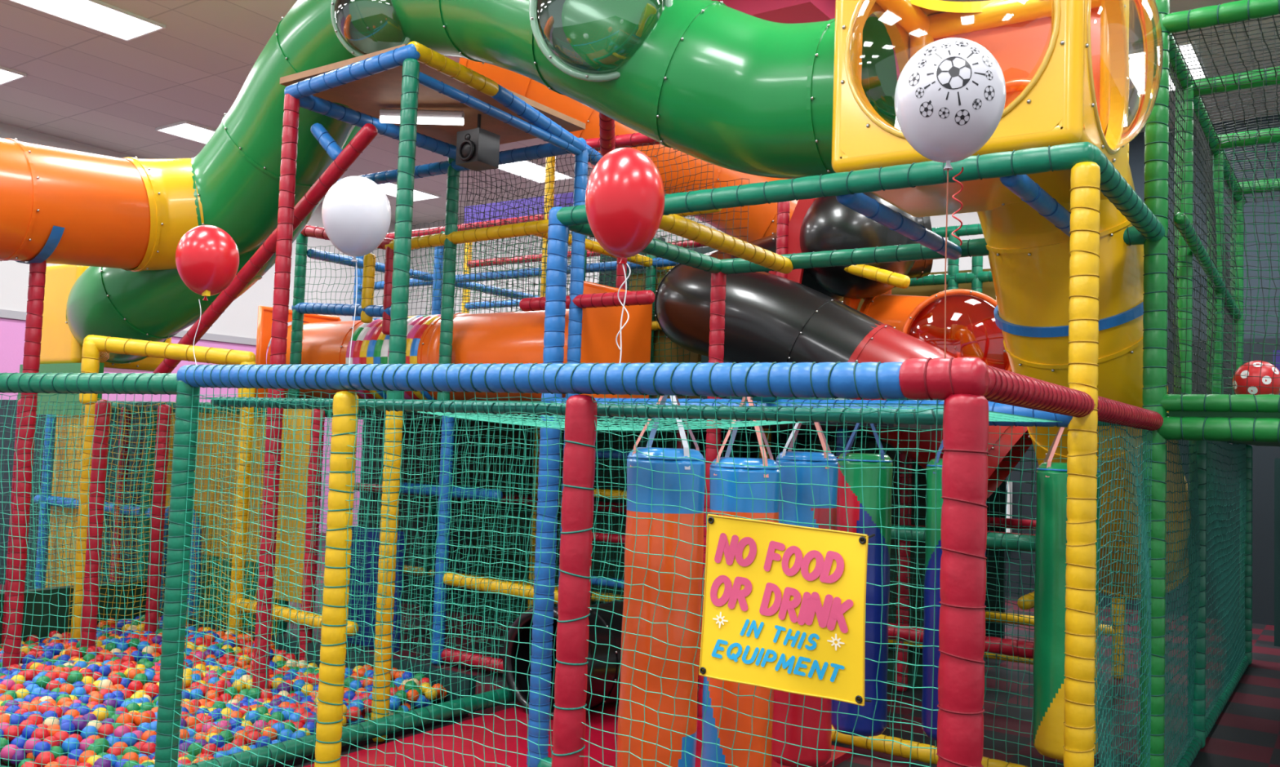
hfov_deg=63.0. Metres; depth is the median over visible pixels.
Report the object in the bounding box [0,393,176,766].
net
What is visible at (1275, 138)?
rail
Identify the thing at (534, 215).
net
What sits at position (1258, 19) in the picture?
net
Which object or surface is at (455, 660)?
rail
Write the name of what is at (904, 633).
rail
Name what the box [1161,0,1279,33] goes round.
rail
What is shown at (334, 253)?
net
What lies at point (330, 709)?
post
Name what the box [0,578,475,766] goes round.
pit
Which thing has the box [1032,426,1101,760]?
bag
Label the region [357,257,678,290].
rail
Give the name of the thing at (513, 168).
ceiling light
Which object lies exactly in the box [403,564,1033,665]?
rail
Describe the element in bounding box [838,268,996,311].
panel
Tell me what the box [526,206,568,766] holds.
post
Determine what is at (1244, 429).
rail
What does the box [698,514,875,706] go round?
sign
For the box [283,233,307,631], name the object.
post
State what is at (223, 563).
panel
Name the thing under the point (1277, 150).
net
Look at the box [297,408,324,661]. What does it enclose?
post
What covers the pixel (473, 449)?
netting
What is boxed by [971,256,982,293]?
post
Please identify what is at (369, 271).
post
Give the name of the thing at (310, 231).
rail
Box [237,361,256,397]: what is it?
post
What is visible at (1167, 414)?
rail
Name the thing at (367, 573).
panel
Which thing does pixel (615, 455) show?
rail
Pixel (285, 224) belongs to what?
post
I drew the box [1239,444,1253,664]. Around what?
post
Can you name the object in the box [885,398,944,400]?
rail
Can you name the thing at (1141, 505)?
net
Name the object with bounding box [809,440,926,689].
panel
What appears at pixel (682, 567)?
bag
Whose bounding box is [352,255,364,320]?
post
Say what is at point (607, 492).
rail
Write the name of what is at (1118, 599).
post
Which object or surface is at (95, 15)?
ceiling light
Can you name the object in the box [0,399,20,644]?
post
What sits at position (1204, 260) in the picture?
rail
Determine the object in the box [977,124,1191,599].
slide
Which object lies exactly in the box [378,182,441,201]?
ceiling light
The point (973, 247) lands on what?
rail
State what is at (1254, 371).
ball
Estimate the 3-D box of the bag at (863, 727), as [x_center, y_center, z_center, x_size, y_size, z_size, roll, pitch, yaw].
[1.095,0.901,5.153,0.276,1.610,0.276,1,-3,13]
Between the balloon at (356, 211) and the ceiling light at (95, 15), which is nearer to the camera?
the balloon at (356, 211)
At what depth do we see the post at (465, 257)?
11.91 m
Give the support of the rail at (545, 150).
attached to the post at (580, 179)
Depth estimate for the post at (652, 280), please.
8.55 m
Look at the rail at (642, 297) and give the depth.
6.84 m
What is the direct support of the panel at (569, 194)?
attached to the post at (549, 165)
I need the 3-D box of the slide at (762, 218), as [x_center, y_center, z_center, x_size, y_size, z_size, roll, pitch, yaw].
[0.004,-2.148,9.125,3.203,2.118,0.901,2,-3,1]
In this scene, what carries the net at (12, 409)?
on the pit
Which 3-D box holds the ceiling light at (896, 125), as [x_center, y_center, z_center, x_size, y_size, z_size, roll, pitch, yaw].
[2.758,-2.921,11.239,0.640,0.027,1.240,0,-4,35]
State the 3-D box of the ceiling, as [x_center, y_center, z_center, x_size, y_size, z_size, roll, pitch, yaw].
[-1.117,-3.405,6.160,19.200,0.100,17.200,0,-4,35]
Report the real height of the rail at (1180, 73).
0.097 m
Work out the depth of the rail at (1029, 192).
4.21 m
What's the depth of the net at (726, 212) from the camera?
8.70 m
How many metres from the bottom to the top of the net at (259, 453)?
1.744 m
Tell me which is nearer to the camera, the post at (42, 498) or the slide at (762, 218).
the slide at (762, 218)
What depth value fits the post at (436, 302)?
9.19 m
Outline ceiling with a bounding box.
[0,0,1279,225]
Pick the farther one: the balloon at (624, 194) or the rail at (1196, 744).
the rail at (1196, 744)
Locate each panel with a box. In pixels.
[0,400,45,589]
[45,414,84,587]
[99,411,157,582]
[163,549,284,634]
[165,413,266,562]
[273,408,311,604]
[346,525,404,652]
[464,191,573,223]
[600,237,665,290]
[601,426,700,595]
[629,271,701,399]
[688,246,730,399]
[699,430,1007,638]
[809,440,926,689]
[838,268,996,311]
[1273,350,1279,395]
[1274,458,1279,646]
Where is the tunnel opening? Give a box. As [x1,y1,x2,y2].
[502,599,623,719]
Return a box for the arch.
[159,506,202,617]
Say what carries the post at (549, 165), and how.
on the floor
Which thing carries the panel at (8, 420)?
on the floor
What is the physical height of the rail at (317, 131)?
0.254 m
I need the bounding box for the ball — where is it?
[1232,360,1279,395]
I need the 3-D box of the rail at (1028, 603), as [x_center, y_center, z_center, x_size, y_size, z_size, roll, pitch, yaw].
[2.813,1.214,6.548,0.075,0.075,3.100,0,-4,35]
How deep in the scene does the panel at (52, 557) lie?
9.89 m
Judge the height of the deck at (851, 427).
0.100 m
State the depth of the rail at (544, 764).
4.90 m
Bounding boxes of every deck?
[324,412,942,435]
[1168,410,1279,446]
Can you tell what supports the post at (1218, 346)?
on the rail at (1167, 414)
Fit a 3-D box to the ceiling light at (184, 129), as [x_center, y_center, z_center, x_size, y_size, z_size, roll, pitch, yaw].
[-5.361,-3.096,13.210,0.640,0.027,1.240,0,-4,35]
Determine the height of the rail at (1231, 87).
0.097 m
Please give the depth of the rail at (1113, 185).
4.27 m
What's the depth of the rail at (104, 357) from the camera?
6.72 m
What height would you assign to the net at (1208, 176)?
1.848 m
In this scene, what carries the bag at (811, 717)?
hanging from the rail at (772, 399)
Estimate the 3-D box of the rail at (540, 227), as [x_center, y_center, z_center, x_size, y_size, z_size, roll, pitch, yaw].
[-0.730,-1.081,7.254,2.980,0.124,0.097,0,-4,35]
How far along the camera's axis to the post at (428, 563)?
9.81 m
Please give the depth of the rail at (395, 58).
6.02 m
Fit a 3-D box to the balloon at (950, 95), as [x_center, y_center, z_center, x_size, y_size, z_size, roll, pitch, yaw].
[0.759,-0.457,2.581,0.265,0.792,0.265,-1,-4,39]
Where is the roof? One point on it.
(367, 95)
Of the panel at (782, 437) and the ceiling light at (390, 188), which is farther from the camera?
the ceiling light at (390, 188)
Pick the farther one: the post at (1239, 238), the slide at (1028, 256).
the post at (1239, 238)
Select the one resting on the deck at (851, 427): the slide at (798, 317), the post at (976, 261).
the slide at (798, 317)
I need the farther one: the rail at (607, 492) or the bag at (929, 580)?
the rail at (607, 492)
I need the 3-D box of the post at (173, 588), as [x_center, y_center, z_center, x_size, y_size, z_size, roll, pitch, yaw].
[-1.982,0.900,4.465,0.095,1.860,0.095,1,-3,23]
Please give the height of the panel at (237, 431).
1.250 m
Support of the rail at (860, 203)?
attached to the rail at (1061, 157)
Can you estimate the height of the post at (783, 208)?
1.100 m
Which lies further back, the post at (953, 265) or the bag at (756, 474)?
the post at (953, 265)
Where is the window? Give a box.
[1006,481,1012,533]
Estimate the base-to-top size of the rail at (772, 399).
0.066 m
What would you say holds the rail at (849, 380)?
attached to the post at (173, 588)
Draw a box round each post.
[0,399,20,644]
[2,261,46,667]
[34,414,57,589]
[70,403,95,639]
[79,340,100,404]
[80,400,111,647]
[110,406,131,582]
[135,407,157,579]
[144,404,171,632]
[154,380,199,766]
[228,407,253,635]
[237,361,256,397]
[251,93,299,690]
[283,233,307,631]
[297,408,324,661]
[314,391,358,766]
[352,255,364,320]
[360,253,375,323]
[370,410,403,742]
[382,246,394,335]
[386,58,419,400]
[422,231,444,610]
[431,245,444,315]
[431,414,454,665]
[436,157,460,399]
[461,242,472,313]
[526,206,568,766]
[527,155,555,609]
[551,395,597,766]
[558,150,588,583]
[583,235,586,280]
[590,435,597,604]
[615,257,626,289]
[639,253,656,447]
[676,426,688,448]
[697,271,726,717]
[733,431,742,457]
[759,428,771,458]
[775,201,790,278]
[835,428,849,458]
[894,453,912,692]
[936,393,988,766]
[946,232,959,290]
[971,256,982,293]
[1062,161,1100,766]
[1111,143,1128,679]
[1138,0,1169,766]
[1172,84,1194,395]
[1186,440,1207,748]
[1206,151,1222,394]
[1230,200,1244,369]
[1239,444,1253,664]
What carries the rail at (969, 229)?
attached to the post at (953, 265)
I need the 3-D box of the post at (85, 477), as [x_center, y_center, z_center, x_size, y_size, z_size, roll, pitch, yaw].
[-3.962,1.027,7.456,0.095,1.800,0.095,3,-3,-22]
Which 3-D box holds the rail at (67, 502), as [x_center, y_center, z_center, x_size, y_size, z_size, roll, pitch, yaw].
[-4.932,1.101,9.412,2.000,0.097,0.097,0,-4,35]
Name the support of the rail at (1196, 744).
on the floor
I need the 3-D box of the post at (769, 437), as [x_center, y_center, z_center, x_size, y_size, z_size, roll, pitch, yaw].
[0.921,1.195,7.856,0.092,1.850,0.092,0,-4,35]
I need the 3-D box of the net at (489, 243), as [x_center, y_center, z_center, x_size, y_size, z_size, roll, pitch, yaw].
[-0.826,-0.620,9.207,3.005,1.750,0.045,0,-4,35]
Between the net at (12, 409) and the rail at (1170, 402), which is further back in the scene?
the net at (12, 409)
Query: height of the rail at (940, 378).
0.111 m
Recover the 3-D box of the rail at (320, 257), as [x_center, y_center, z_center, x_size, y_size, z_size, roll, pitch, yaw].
[-1.882,-0.986,9.967,0.084,0.084,3.100,0,-4,35]
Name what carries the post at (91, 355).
on the post at (85, 477)
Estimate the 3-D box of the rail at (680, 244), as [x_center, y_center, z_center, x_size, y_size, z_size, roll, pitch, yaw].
[-0.327,-1.366,10.812,4.000,0.084,0.084,0,-4,35]
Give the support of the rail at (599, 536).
attached to the post at (594, 485)
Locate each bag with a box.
[617,395,706,766]
[701,396,780,766]
[772,422,838,766]
[831,422,893,736]
[921,440,986,741]
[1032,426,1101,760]
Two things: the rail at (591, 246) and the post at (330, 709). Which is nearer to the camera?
the post at (330, 709)
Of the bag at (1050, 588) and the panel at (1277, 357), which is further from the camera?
the panel at (1277, 357)
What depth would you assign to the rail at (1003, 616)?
8.25 m
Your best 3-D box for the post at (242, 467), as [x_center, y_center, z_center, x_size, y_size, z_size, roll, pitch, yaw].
[-2.900,1.046,7.586,0.095,1.850,0.095,2,-3,1]
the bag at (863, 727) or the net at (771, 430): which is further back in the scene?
the net at (771, 430)
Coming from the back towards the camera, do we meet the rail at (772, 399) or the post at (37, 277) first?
the post at (37, 277)
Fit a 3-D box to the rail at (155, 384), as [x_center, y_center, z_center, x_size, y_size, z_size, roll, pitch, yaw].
[-3.533,-0.007,5.092,3.331,0.124,0.101,1,-3,20]
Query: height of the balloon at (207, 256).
0.664 m
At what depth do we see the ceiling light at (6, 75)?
11.04 m
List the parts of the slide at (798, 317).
red bracket panel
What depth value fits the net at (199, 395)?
3.49 m
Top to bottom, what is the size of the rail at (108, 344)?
0.156 m
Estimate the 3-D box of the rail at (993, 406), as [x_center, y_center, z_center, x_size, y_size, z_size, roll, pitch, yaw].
[0.566,0.112,4.375,2.420,0.097,0.097,0,-4,35]
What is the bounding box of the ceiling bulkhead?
[711,0,900,81]
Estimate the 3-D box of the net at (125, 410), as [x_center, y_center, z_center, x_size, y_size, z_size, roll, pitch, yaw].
[-3.629,1.000,7.659,0.904,1.748,0.043,4,-4,-26]
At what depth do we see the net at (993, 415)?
3.65 m
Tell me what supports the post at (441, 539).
on the floor
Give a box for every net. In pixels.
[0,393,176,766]
[0,400,158,593]
[26,404,372,652]
[66,398,217,639]
[169,386,943,766]
[177,393,540,766]
[199,398,1062,431]
[203,406,287,649]
[302,227,571,305]
[316,412,1142,766]
[398,420,1037,708]
[408,178,749,321]
[426,215,694,398]
[457,141,713,231]
[462,170,685,312]
[1093,420,1152,766]
[1164,440,1246,766]
[1166,14,1279,395]
[1166,62,1236,395]
[1168,15,1279,203]
[1212,142,1279,394]
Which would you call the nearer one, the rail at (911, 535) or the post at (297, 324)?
the rail at (911, 535)
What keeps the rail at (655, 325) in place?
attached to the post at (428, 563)
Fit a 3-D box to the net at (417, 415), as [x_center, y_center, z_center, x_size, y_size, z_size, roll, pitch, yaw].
[-0.057,1.077,6.617,6.003,1.829,0.043,0,-4,35]
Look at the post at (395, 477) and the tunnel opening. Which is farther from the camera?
the tunnel opening
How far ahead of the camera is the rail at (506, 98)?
6.64 m
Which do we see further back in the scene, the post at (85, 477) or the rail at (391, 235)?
the rail at (391, 235)
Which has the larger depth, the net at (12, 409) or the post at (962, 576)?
the net at (12, 409)
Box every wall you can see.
[0,122,395,533]
[408,115,1279,625]
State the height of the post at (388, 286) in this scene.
0.700 m
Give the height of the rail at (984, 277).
0.096 m
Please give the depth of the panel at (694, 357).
8.54 m
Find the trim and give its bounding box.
[0,309,271,346]
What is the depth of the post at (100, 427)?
6.90 m
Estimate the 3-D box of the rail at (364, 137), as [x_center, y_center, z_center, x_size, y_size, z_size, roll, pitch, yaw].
[-2.487,-0.783,6.776,2.159,1.530,0.097,0,-4,35]
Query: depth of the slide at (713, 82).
5.27 m
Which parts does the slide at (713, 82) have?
green skirt panel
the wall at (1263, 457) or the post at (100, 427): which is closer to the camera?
the post at (100, 427)
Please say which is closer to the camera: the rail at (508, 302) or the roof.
the roof
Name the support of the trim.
attached to the wall at (240, 318)
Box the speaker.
[455,114,499,171]
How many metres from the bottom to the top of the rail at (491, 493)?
0.096 m
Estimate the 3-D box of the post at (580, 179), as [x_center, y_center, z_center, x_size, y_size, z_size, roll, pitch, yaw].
[-0.454,0.210,6.961,0.095,3.620,0.095,5,-4,-44]
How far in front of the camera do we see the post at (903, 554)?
7.19 m
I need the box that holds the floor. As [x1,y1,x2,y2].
[0,533,1279,766]
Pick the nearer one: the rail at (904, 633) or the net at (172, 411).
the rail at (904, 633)
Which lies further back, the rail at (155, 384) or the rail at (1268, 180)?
the rail at (1268, 180)
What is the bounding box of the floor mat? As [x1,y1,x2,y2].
[302,701,852,766]
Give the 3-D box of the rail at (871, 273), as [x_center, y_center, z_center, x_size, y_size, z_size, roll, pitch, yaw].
[1.625,-0.778,7.345,0.560,0.252,0.097,0,-4,35]
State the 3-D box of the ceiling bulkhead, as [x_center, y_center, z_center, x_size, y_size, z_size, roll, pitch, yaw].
[0.873,-2.926,9.741,2.800,0.280,2.600,0,-4,35]
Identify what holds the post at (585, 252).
on the deck at (851, 427)
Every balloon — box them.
[175,225,239,364]
[321,176,391,364]
[585,147,664,363]
[894,37,1005,359]
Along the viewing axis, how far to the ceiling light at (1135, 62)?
9.63 m
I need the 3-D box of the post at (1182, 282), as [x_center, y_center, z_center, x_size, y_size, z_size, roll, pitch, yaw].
[3.005,-0.751,5.780,0.095,1.850,0.095,1,-3,23]
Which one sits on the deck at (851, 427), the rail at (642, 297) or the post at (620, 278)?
the post at (620, 278)
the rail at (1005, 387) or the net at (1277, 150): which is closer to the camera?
the rail at (1005, 387)
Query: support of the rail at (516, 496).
attached to the post at (428, 563)
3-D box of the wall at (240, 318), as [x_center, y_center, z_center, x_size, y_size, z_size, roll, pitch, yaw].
[-9.027,-0.685,11.410,0.200,5.300,17.200,0,-4,35]
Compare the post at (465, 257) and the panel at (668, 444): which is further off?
the post at (465, 257)
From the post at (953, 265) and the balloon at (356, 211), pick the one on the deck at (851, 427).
the post at (953, 265)
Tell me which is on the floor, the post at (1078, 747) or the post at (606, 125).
the post at (1078, 747)
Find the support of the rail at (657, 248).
attached to the post at (717, 295)
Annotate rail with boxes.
[0,372,177,395]
[33,494,151,518]
[83,335,255,364]
[90,334,109,362]
[109,400,360,416]
[153,123,377,373]
[176,361,906,399]
[179,686,514,766]
[210,396,943,425]
[231,597,359,635]
[284,44,420,99]
[291,302,391,317]
[299,94,456,159]
[300,225,394,249]
[306,248,537,300]
[310,123,342,160]
[337,137,586,185]
[353,482,1035,535]
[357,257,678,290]
[360,401,1126,426]
[381,482,502,501]
[385,208,721,250]
[385,213,548,239]
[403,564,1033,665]
[407,41,498,96]
[418,71,582,155]
[440,648,504,674]
[442,573,558,604]
[465,299,519,309]
[467,240,705,267]
[490,84,602,165]
[519,290,655,311]
[533,233,674,271]
[537,756,551,766]
[552,397,1072,427]
[556,142,1094,226]
[568,223,721,273]
[570,133,659,154]
[591,532,625,544]
[591,576,624,589]
[593,488,626,499]
[595,449,631,459]
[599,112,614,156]
[651,320,661,330]
[658,213,793,274]
[703,502,1035,530]
[711,395,854,402]
[720,226,1146,274]
[831,725,1027,766]
[835,193,962,260]
[844,264,910,288]
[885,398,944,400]
[888,622,1033,658]
[891,524,1035,551]
[893,271,993,288]
[898,356,989,400]
[931,223,982,237]
[983,365,1163,431]
[985,610,1114,636]
[1000,174,1071,237]
[1017,591,1034,609]
[1093,145,1165,241]
[1156,416,1279,443]
[1160,394,1279,413]
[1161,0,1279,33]
[1166,412,1248,444]
[1168,33,1244,204]
[1170,656,1249,766]
[1173,212,1241,319]
[1193,66,1279,96]
[1214,127,1279,149]
[1235,178,1279,194]
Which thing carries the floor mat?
on the floor
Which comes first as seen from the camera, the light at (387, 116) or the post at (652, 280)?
the light at (387, 116)
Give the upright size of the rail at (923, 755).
0.142 m
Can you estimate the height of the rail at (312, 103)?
0.097 m
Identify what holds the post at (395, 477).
on the floor
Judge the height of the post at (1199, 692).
1.800 m
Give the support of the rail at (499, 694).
attached to the post at (395, 477)
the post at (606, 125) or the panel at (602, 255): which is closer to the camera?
the post at (606, 125)
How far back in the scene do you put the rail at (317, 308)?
8.32 m
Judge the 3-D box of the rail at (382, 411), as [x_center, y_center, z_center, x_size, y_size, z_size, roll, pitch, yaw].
[-0.292,0.170,6.852,6.550,0.097,0.097,0,-4,35]
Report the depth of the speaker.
6.89 m
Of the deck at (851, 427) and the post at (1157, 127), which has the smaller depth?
the post at (1157, 127)
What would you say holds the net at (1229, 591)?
hanging from the rail at (1167, 414)
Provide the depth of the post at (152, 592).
7.67 m
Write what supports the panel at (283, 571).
attached to the rail at (156, 406)
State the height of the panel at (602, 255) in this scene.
0.900 m
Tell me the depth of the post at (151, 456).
8.86 m
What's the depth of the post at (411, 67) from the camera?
5.71 m
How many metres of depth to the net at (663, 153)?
7.32 m
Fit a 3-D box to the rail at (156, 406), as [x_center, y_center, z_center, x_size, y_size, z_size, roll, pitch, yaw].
[-3.873,0.200,8.752,4.500,0.097,0.097,0,-4,35]
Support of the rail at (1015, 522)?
attached to the post
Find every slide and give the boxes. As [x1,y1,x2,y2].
[0,0,1163,415]
[458,57,798,242]
[654,192,1031,498]
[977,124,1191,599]
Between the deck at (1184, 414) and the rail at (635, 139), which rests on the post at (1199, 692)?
the deck at (1184, 414)
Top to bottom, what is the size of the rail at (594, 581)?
0.069 m
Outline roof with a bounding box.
[280,44,585,146]
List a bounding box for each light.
[0,66,26,85]
[8,0,165,41]
[155,120,216,144]
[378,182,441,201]
[379,108,464,125]
[497,160,574,183]
[894,117,901,130]
[1128,40,1208,96]
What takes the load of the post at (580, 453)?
on the floor
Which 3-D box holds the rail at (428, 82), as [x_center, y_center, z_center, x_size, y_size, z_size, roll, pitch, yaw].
[-0.817,-1.635,6.445,0.066,0.117,1.561,0,-4,35]
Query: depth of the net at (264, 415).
5.47 m
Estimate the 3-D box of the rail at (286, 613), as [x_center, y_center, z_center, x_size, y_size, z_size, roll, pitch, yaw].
[-2.393,1.598,7.191,1.300,0.114,0.097,0,-4,35]
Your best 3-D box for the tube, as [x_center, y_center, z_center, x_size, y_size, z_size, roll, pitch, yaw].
[-1.631,-0.220,8.338,3.580,0.911,0.911,0,-4,35]
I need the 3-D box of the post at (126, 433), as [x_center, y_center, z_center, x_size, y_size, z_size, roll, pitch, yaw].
[-4.532,1.099,9.111,0.094,1.800,0.094,0,-4,35]
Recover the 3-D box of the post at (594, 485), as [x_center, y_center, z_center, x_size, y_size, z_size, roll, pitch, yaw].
[-0.385,1.177,7.725,0.088,1.780,0.088,0,-4,35]
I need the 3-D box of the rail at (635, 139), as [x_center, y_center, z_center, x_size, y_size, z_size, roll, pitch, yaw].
[0.022,-1.680,7.184,1.301,0.139,0.097,0,-4,35]
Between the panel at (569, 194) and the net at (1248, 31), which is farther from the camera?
the panel at (569, 194)
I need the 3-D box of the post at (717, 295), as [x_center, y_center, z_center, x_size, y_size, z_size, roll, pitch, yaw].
[0.435,0.656,6.311,0.095,2.720,0.095,5,-4,-44]
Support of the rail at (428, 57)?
attached to the rail at (395, 58)
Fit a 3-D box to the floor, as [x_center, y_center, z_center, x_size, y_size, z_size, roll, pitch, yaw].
[-1.306,1.993,5.860,19.200,0.120,17.200,0,-4,35]
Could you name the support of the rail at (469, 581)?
attached to the post at (580, 179)
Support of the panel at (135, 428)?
on the floor

